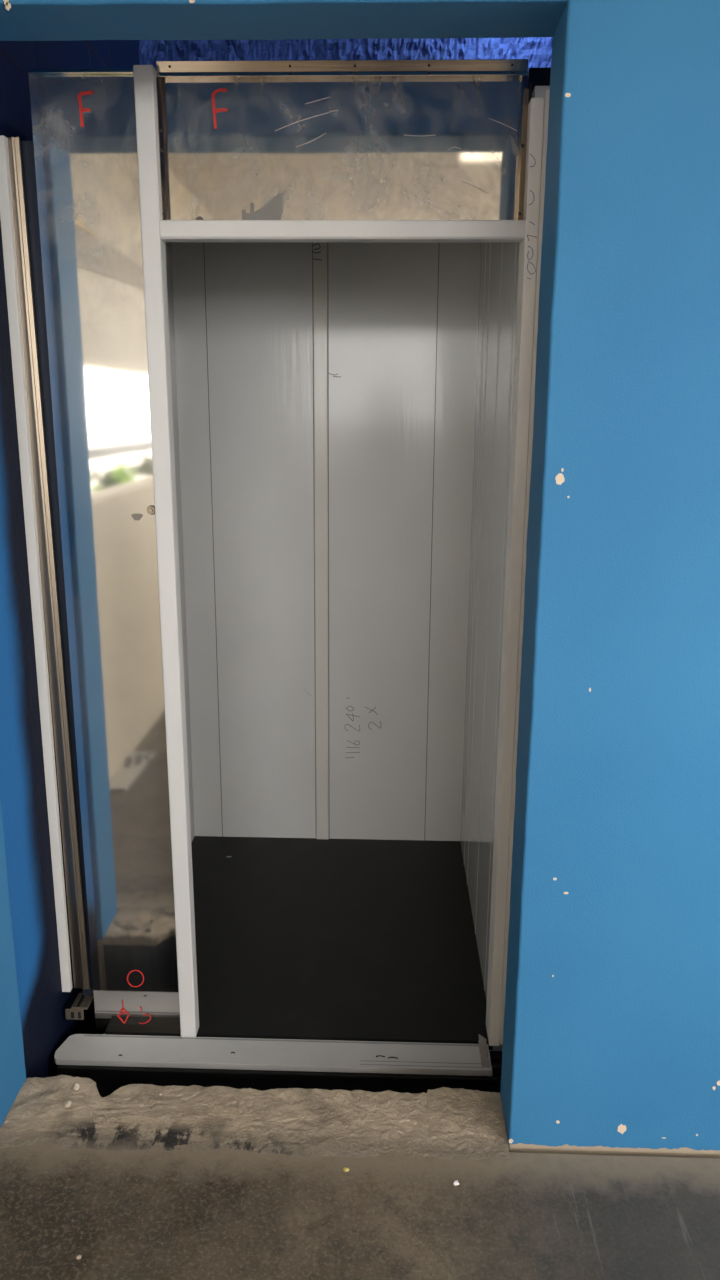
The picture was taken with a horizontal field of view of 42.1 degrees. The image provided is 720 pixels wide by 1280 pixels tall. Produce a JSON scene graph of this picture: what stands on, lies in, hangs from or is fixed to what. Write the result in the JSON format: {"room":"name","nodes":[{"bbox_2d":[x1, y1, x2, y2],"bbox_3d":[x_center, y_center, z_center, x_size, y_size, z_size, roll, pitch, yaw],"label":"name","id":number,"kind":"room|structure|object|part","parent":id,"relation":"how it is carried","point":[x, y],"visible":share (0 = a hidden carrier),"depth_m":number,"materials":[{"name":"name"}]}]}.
{"room":"elevator lobby","nodes":[
{"label":"elevator lobby","id":0,"kind":"room"},
{"bbox_2d":[0,40,139,1077],"bbox_3d":[-0.797,-0.526,2.555,0.151,4.100,1.628,1,14,2],"label":"wall","id":1,"kind":"structure","parent":0,"point":[43,1003],"depth_m":2.08,"materials":[{"name":"blue paint"}]},
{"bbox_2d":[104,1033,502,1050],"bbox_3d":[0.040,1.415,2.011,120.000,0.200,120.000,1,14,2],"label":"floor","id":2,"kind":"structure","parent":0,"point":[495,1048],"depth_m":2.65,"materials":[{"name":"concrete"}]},
{"bbox_2d":[26,59,550,1096],"bbox_3d":[-0.139,-0.098,2.591,1.150,2.378,1.264,1,14,2],"label":"elevator","id":3,"kind":"object","parent":2,"relation":"on","point":[291,306],"visible":0.95,"depth_m":2.45,"materials":[{"name":"grey paint"}]},
{"bbox_2d":[0,135,93,1019],"bbox_3d":[-0.703,-0.037,2.128,0.076,2.015,0.066,1,14,2],"label":"post","id":4,"kind":"object","parent":3,"relation":"attached to","point":[19,216],"visible":0.93,"depth_m":2.09,"materials":[{"name":"grey metal"}]},
{"bbox_3d":[-0.553,-0.063,2.129,0.220,2.183,0.030,1,14,2],"label":"panel","id":5,"kind":"part","parent":3,"relation":"part of","materials":[{"name":"clear glass"}]},
{"bbox_2d":[147,505,154,514],"bbox_3d":[-0.458,-0.284,2.050,0.021,0.021,0.011,1,14,2],"label":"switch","id":6,"kind":"object","parent":3,"relation":"attached to","point":[150,508],"depth_m":2.05,"materials":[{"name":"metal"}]},
{"bbox_3d":[-0.422,-0.067,2.084,0.044,2.158,0.044,1,14,2],"label":"door post","id":7,"kind":"part","parent":3,"relation":"part of","materials":[{"name":"grey metal"}]},
{"bbox_3d":[-0.212,1.007,2.273,1.052,0.017,0.096,1,14,2],"label":"sill plate","id":8,"kind":"part","parent":3,"relation":"part of","materials":[{"name":"grey metal"}]},
{"bbox_3d":[-0.035,-0.972,1.889,0.728,0.292,0.030,1,14,2],"label":"transom panel","id":9,"kind":"part","parent":3,"relation":"part of","materials":[{"name":"clear glass"}]},
{"bbox_3d":[0.343,1.024,2.257,0.054,0.026,0.084,1,14,2],"label":"rail","id":10,"kind":"part","parent":3,"relation":"part of","materials":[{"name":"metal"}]},
{"bbox_3d":[0.337,-0.032,2.086,0.025,2.098,0.085,1,14,2],"label":"jamb post","id":11,"kind":"part","parent":3,"relation":"part of","materials":[{"name":"grey metal"}]},
{"bbox_2d":[139,37,552,70],"bbox_3d":[0.011,-0.693,3.254,1.423,4.100,0.142,1,14,2],"label":"wall","id":12,"kind":"structure","parent":0,"point":[538,50],"depth_m":2.93,"materials":[{"name":"blue paint"}]},
{"bbox_2d":[0,0,719,1158],"bbox_3d":[0.802,-0.414,1.614,4.100,3.450,0.152,1,14,2],"label":"wall","id":13,"kind":"structure","parent":0,"point":[611,1031],"depth_m":1.63,"materials":[{"name":"blue paint"}]},
{"bbox_2d":[0,1075,509,1160],"bbox_3d":[-0.221,1.126,1.993,1.048,0.267,0.237,1,14,2],"label":"threshold","id":14,"kind":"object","parent":13,"relation":"attached to","point":[458,1124],"depth_m":1.96,"materials":[{"name":"grey concrete"}]},
{"bbox_2d":[64,1100,70,1107],"bbox_3d":[-0.623,0.989,1.995,0.015,0.015,0.016,1,14,2],"label":"stone","id":15,"kind":"object","parent":14,"relation":"on","point":[67,1103],"visible":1,"depth_m":1.99,"materials":[{"name":"white stone"}]},
{"bbox_2d":[73,1083,79,1089],"bbox_3d":[-0.620,0.979,2.043,0.016,0.024,0.015,1,14,2],"label":"stone","id":16,"kind":"object","parent":14,"relation":"on","point":[76,1086],"visible":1,"depth_m":2.04,"materials":[{"name":"white stone"}]},
{"bbox_2d":[0,1139,719,1279],"bbox_3d":[0.767,1.725,-0.383,4.200,0.250,5.050,1,14,2],"label":"floor","id":17,"kind":"structure","parent":0,"point":[224,1213],"depth_m":1.73,"materials":[{"name":"concrete"}]}
]}

